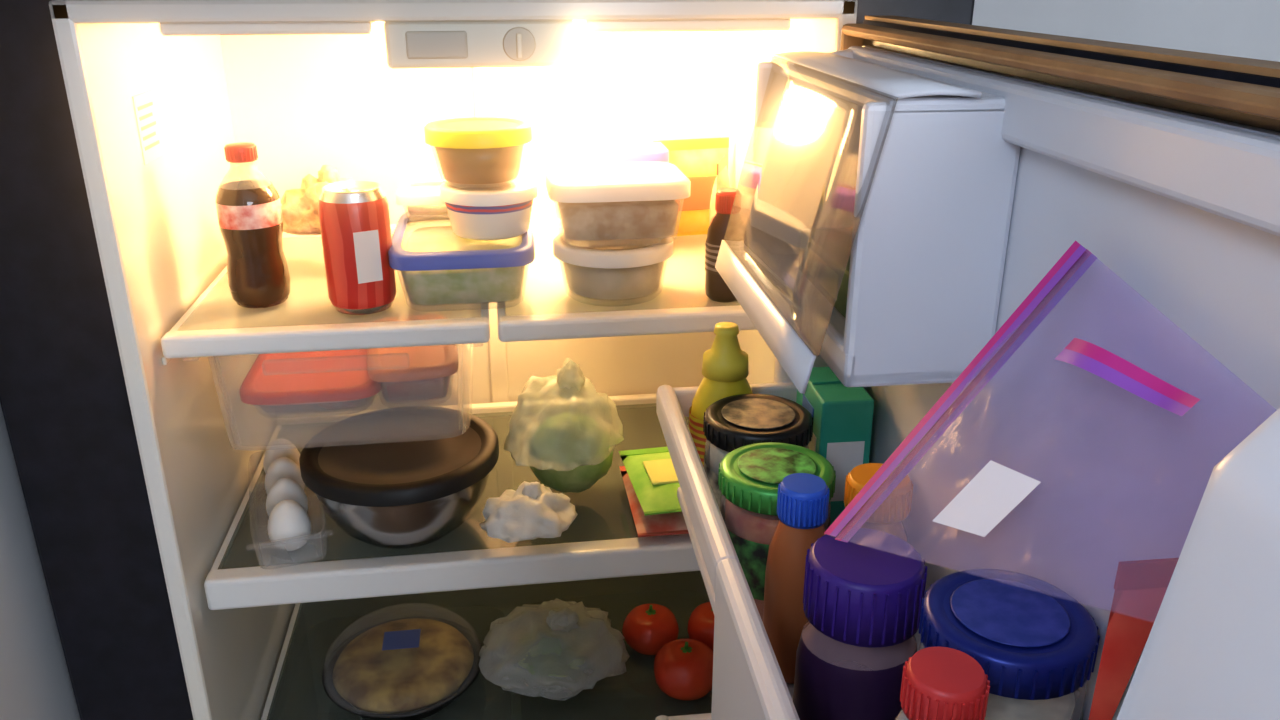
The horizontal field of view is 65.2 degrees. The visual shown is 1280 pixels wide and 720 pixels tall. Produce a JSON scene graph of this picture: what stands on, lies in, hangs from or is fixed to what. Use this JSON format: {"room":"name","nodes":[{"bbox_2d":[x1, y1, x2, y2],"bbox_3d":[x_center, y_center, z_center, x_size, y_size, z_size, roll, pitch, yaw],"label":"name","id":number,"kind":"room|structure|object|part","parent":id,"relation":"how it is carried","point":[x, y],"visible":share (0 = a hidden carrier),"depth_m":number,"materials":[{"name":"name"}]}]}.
{"room":"kitchen","nodes":[
{"label":"kitchen","id":0,"kind":"room"},
{"bbox_2d":[0,404,79,719],"bbox_3d":[-0.438,0.162,-0.590,0.100,2.500,3.960,-3,21,-8],"label":"wall","id":1,"kind":"structure","parent":0,"point":[35,682],"depth_m":0.96,"materials":[{"name":"paint"}]},
{"bbox_2d":[972,0,1279,61],"bbox_3d":[0.980,-0.657,1.511,3.550,2.500,0.100,-3,21,-8],"label":"wall","id":2,"kind":"structure","parent":0,"point":[1237,28],"depth_m":1.48,"materials":[{"name":"paint"}]},
{"bbox_3d":[1.270,1.284,0.111,3.550,0.100,4.160,-3,22,-8],"label":"floor","id":3,"kind":"structure","parent":0,"visible":0},
{"bbox_2d":[0,0,1279,719],"bbox_3d":[-0.115,0.045,0.797,0.870,1.710,1.310,-3,21,-8],"label":"refrigerator","id":4,"kind":"object","parent":3,"relation":"on","point":[960,161],"visible":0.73,"depth_m":0.84,"materials":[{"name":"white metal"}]},
{"bbox_2d":[215,142,290,307],"bbox_3d":[-0.384,-0.133,0.990,0.059,0.159,0.059,-3,21,-8],"label":"bottle","id":5,"kind":"object","parent":4,"relation":"on","point":[249,212],"visible":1,"depth_m":0.97,"materials":[{"name":"plastic"}]},
{"bbox_2d":[240,349,381,411],"bbox_3d":[-0.357,0.017,1.123,0.148,0.034,0.188,-3,21,-8],"label":"package","id":6,"kind":"object","parent":4,"relation":"in","point":[333,379],"visible":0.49,"depth_m":1.07,"materials":[{"name":"red plastic"}]},
{"bbox_2d":[281,164,352,234],"bbox_3d":[-0.350,-0.183,1.114,0.115,0.071,0.102,-3,21,-8],"label":"bag","id":7,"kind":"object","parent":4,"relation":"in","point":[300,215],"visible":0.56,"depth_m":1.09,"materials":[{"name":"plastic"}]},
{"bbox_2d":[161,222,489,357],"bbox_3d":[-0.321,-0.092,1.120,0.300,0.029,0.393,-3,22,-8],"label":"shelf","id":8,"kind":"object","parent":4,"relation":"attached to","point":[187,306],"depth_m":0.95,"materials":[{"name":"white plastic"}]},
{"bbox_2d":[318,181,396,314],"bbox_3d":[-0.277,-0.110,0.982,0.066,0.122,0.066,-12,24,-29],"label":"soda can","id":9,"kind":"object","parent":4,"relation":"on","point":[354,218],"visible":1,"depth_m":0.96,"materials":[{"name":"red metal"}]},
{"bbox_2d":[299,406,498,548],"bbox_3d":[-0.258,0.137,1.096,0.209,0.099,0.209,-3,21,-8],"label":"mixing bowl","id":10,"kind":"object","parent":4,"relation":"on","point":[410,476],"visible":1,"depth_m":1.04,"materials":[{"name":"silver metal"}]},
{"bbox_2d":[322,617,482,719],"bbox_3d":[-0.294,0.376,1.245,0.196,0.067,0.196,-3,21,-8],"label":"container","id":11,"kind":"object","parent":4,"relation":"on","point":[407,668],"visible":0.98,"depth_m":1.22,"materials":[{"name":"black"}]},
{"bbox_2d":[367,314,458,401],"bbox_3d":[-0.259,0.001,1.142,0.098,0.049,0.188,-5,22,-13],"label":"food container","id":12,"kind":"object","parent":4,"relation":"in","point":[413,373],"visible":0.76,"depth_m":1.07,"materials":[{"name":"red plastic"}]},
{"bbox_2d":[204,393,699,609],"bbox_3d":[-0.168,0.150,1.235,0.608,0.043,0.398,-3,22,-8],"label":"shelf","id":13,"kind":"object","parent":4,"relation":"attached to","point":[224,588],"depth_m":1.06,"materials":[{"name":"white plastic"}]},
{"bbox_2d":[388,211,534,304],"bbox_3d":[-0.186,-0.109,1.062,0.144,0.063,0.208,-3,21,-8],"label":"food container","id":14,"kind":"object","parent":4,"relation":"on","point":[436,265],"visible":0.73,"depth_m":0.98,"materials":[{"name":"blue plastic"}]},
{"bbox_2d":[396,180,447,214],"bbox_3d":[-0.215,-0.174,1.094,0.098,0.032,0.078,-3,21,-8],"label":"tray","id":15,"kind":"object","parent":14,"relation":"on","point":[417,203],"visible":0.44,"depth_m":1.07,"materials":[{"name":"white plastic"}]},
{"bbox_2d":[439,176,537,239],"bbox_3d":[-0.153,-0.156,1.022,0.098,0.050,0.098,-3,21,-8],"label":"tub","id":16,"kind":"object","parent":14,"relation":"on","point":[495,211],"visible":0.88,"depth_m":0.99,"materials":[{"name":"white plastic"}]},
{"bbox_2d":[424,117,531,183],"bbox_3d":[-0.161,-0.208,1.005,0.106,0.057,0.106,-3,21,-8],"label":"container","id":17,"kind":"object","parent":16,"relation":"on","point":[469,150],"visible":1,"depth_m":0.97,"materials":[{"name":"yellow plastic"}]},
{"bbox_3d":[-0.133,-0.295,0.875,0.520,0.011,0.096,-3,22,-8],"label":"ceiling trim rail","id":18,"kind":"part","parent":4,"relation":"part of","materials":[{"name":"white plastic"}]},
{"bbox_3d":[-0.141,-0.286,0.891,0.157,0.039,0.131,-3,22,-8],"label":"control panel","id":19,"kind":"part","parent":4,"relation":"part of","materials":[{"name":"white plastic"}]},
{"bbox_2d":[480,481,577,542],"bbox_3d":[-0.117,0.147,1.041,0.103,0.050,0.087,-3,21,-8],"label":"bag","id":20,"kind":"object","parent":4,"relation":"in","point":[532,511],"visible":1,"depth_m":1.02,"materials":[{"name":"white plastic"}]},
{"bbox_2d":[479,598,629,700],"bbox_3d":[-0.107,0.349,1.235,0.185,0.106,0.178,-3,21,-8],"label":"bag","id":21,"kind":"object","parent":4,"relation":"on","point":[556,657],"visible":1,"depth_m":1.22,"materials":[{"name":"white"}]},
{"bbox_2d":[504,358,623,492],"bbox_3d":[-0.086,0.074,1.131,0.138,0.164,0.135,-3,21,-8],"label":"plastic bag","id":22,"kind":"object","parent":4,"relation":"on","point":[566,452],"visible":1,"depth_m":1.11,"materials":[{"name":"clear plastic"}]},
{"bbox_3d":[-0.083,-0.342,1.090,0.052,0.052,0.080,-3,22,-8],"label":"light bulb","id":23,"kind":"part","parent":4,"relation":"part of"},
{"bbox_2d":[553,232,672,299],"bbox_3d":[-0.028,-0.098,1.040,0.124,0.059,0.124,-3,21,-8],"label":"food container","id":24,"kind":"object","parent":4,"relation":"on","point":[611,271],"visible":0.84,"depth_m":1.00,"materials":[{"name":"white plastic"}]},
{"bbox_2d":[545,162,690,239],"bbox_3d":[-0.024,-0.159,1.021,0.140,0.064,0.120,-3,21,-8],"label":"food container","id":25,"kind":"object","parent":24,"relation":"on","point":[599,201],"visible":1,"depth_m":0.98,"materials":[{"name":"white plastic"}]},
{"bbox_2d":[574,138,668,244],"bbox_3d":[-0.023,-0.203,1.224,0.108,0.120,0.108,-3,21,-8],"label":"container","id":26,"kind":"object","parent":4,"relation":"on","point":[600,150],"visible":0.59,"depth_m":1.19,"materials":[{"name":"white plastic"}]},
{"bbox_2d":[497,219,756,341],"bbox_3d":[-0.016,-0.107,1.161,0.300,0.029,0.393,-3,22,-8],"label":"shelf","id":27,"kind":"object","parent":4,"relation":"attached to","point":[695,319],"depth_m":0.98,"materials":[{"name":"white plastic"}]},
{"bbox_2d":[622,604,678,654],"bbox_3d":[0.013,0.349,1.309,0.074,0.065,0.074,-3,21,-8],"label":"tomato","id":28,"kind":"object","parent":4,"relation":"on","point":[647,628],"visible":0.94,"depth_m":1.29,"materials":[{"name":"red food"}]},
{"bbox_2d":[619,466,688,536],"bbox_3d":[0.034,0.155,1.141,0.095,0.025,0.161,-3,21,-8],"label":"package","id":29,"kind":"object","parent":4,"relation":"on","point":[668,523],"visible":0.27,"depth_m":1.08,"materials":[{"name":"red plastic"}]},
{"bbox_2d":[619,447,681,515],"bbox_3d":[0.034,0.132,1.129,0.090,0.023,0.151,-4,22,-11],"label":"package","id":30,"kind":"object","parent":29,"relation":"on","point":[651,472],"visible":0.58,"depth_m":1.11,"materials":[{"name":"green plastic"}]},
{"bbox_2d":[654,638,712,700],"bbox_3d":[0.058,0.377,1.229,0.082,0.071,0.082,-3,21,-8],"label":"tomato","id":31,"kind":"object","parent":4,"relation":"on","point":[683,668],"visible":0.92,"depth_m":1.20,"materials":[{"name":"red food"}]},
{"bbox_2d":[652,137,728,236],"bbox_3d":[0.063,-0.215,1.254,0.100,0.121,0.031,-6,22,-16],"label":"package","id":32,"kind":"object","parent":4,"relation":"on","point":[697,159],"visible":0.41,"depth_m":1.24,"materials":[{"name":"yellow"}]},
{"bbox_2d":[687,602,714,650],"bbox_3d":[0.100,0.348,1.310,0.076,0.066,0.076,-3,21,-8],"label":"tomato","id":33,"kind":"object","parent":4,"relation":"on","point":[701,620],"visible":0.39,"depth_m":1.29,"materials":[{"name":"red food"}]},
{"bbox_2d":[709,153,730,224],"bbox_3d":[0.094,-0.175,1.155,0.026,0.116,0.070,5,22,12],"label":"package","id":34,"kind":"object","parent":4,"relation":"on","point":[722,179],"visible":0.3,"depth_m":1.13,"materials":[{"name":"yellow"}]},
{"bbox_2d":[689,322,752,466],"bbox_3d":[0.071,0.049,0.850,0.059,0.166,0.050,-3,21,-8],"label":"bottle","id":35,"kind":"object","parent":4,"relation":"in","point":[725,367],"visible":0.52,"depth_m":0.82,"materials":[{"name":"yellow plastic"}]},
{"bbox_2d":[705,188,740,301],"bbox_3d":[0.088,-0.117,1.014,0.043,0.112,0.043,-3,21,-8],"label":"sauce bottle","id":36,"kind":"object","parent":4,"relation":"on","point":[720,228],"visible":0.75,"depth_m":1.00,"materials":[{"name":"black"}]},
{"bbox_2d":[703,394,812,508],"bbox_3d":[0.092,0.095,0.801,0.085,0.116,0.085,-3,21,-8],"label":"jar","id":37,"kind":"object","parent":4,"relation":"in","point":[731,423],"visible":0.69,"depth_m":0.77,"materials":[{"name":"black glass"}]},
{"bbox_2d":[718,442,835,621],"bbox_3d":[0.096,0.127,0.719,0.081,0.116,0.081,-15,26,-34],"label":"jar","id":38,"kind":"object","parent":4,"relation":"in","point":[750,476],"visible":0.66,"depth_m":0.69,"materials":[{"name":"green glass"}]},
{"bbox_2d":[763,473,829,683],"bbox_3d":[0.102,0.142,0.648,0.042,0.140,0.042,-3,21,-8],"label":"hot sauce bottle","id":39,"kind":"object","parent":4,"relation":"in","point":[802,498],"visible":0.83,"depth_m":0.63,"materials":[{"name":"brown plastic"}]},
{"bbox_2d":[796,367,873,524],"bbox_3d":[0.158,0.076,0.834,0.043,0.127,0.076,-2,21,-6],"label":"carton","id":40,"kind":"object","parent":4,"relation":"in","point":[842,416],"visible":0.37,"depth_m":0.79,"materials":[{"name":"green cardboard"}]},
{"bbox_2d":[831,236,851,318],"bbox_3d":[0.157,-0.065,0.728,0.053,0.034,0.124,-2,21,-6],"label":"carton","id":41,"kind":"object","parent":4,"relation":"in","point":[839,301],"visible":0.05,"depth_m":0.68,"materials":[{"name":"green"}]},
{"bbox_2d":[793,528,926,719],"bbox_3d":[0.129,0.170,0.591,0.072,0.128,0.068,-3,21,-8],"label":"jar","id":42,"kind":"object","parent":4,"relation":"in","point":[863,595],"visible":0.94,"depth_m":0.56,"materials":[{"name":"purple"}]},
{"bbox_2d":[843,463,912,541],"bbox_3d":[0.161,0.135,0.691,0.045,0.122,0.044,15,26,33],"label":"bottle","id":43,"kind":"object","parent":4,"relation":"in","point":[888,517],"visible":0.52,"depth_m":0.66,"materials":[{"name":"orange plastic"}]},
{"bbox_2d":[895,646,989,719],"bbox_3d":[0.136,0.206,0.469,0.052,0.150,0.052,-3,21,-8],"label":"soda bottle","id":44,"kind":"object","parent":4,"relation":"in","point":[938,683],"visible":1,"depth_m":0.44,"materials":[{"name":"red plastic"}]},
{"bbox_2d":[918,569,1099,719],"bbox_3d":[0.185,0.190,0.526,0.084,0.139,0.084,-3,21,-8],"label":"jar","id":45,"kind":"object","parent":4,"relation":"in","point":[1036,645],"visible":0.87,"depth_m":0.49,"materials":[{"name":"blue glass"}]},
{"bbox_2d":[824,240,1199,542],"bbox_3d":[0.170,0.055,0.415,0.114,0.165,0.214,-3,21,-8],"label":"bag","id":46,"kind":"object","parent":4,"relation":"in","point":[997,489],"visible":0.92,"depth_m":0.48,"materials":[{"name":"purple plastic"}]},
{"bbox_2d":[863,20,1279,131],"bbox_3d":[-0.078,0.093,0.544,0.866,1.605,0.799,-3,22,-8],"label":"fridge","id":47,"kind":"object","parent":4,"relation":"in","point":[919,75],"depth_m":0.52,"materials":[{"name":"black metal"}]},
{"bbox_2d":[1088,558,1178,719],"bbox_3d":[0.212,0.181,0.442,0.040,0.216,0.014,-3,21,-6],"label":"pouch","id":48,"kind":"object","parent":4,"relation":"in","point":[1140,586],"visible":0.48,"depth_m":0.41,"materials":[{"name":"red"}]},
{"bbox_3d":[-0.394,0.161,1.118,0.084,0.034,0.226,-8,23,-19],"label":"egg tray","id":49,"kind":"object","parent":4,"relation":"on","visible":0},
{"bbox_2d":[263,438,299,472],"bbox_3d":[-0.422,0.119,1.181,0.043,0.056,0.043,-3,21,-8],"label":"egg","id":50,"kind":"object","parent":49,"relation":"on","point":[280,447],"visible":0.52,"depth_m":1.17,"materials":[{"name":"white food"}]},
{"bbox_2d":[265,457,304,494],"bbox_3d":[-0.404,0.137,1.135,0.043,0.056,0.043,-3,21,-8],"label":"egg","id":51,"kind":"object","parent":49,"relation":"on","point":[282,467],"visible":0.54,"depth_m":1.12,"materials":[{"name":"white food"}]},
{"bbox_2d":[266,478,307,515],"bbox_3d":[-0.385,0.154,1.090,0.043,0.056,0.043,-3,21,-8],"label":"egg","id":52,"kind":"object","parent":49,"relation":"on","point":[282,489],"visible":0.59,"depth_m":1.07,"materials":[{"name":"white food"}]},
{"bbox_2d":[267,500,310,550],"bbox_3d":[-0.367,0.172,1.045,0.043,0.056,0.043,-3,21,-8],"label":"egg","id":53,"kind":"object","parent":49,"relation":"on","point":[289,524],"visible":1,"depth_m":1.03,"materials":[{"name":"white food"}]}
]}

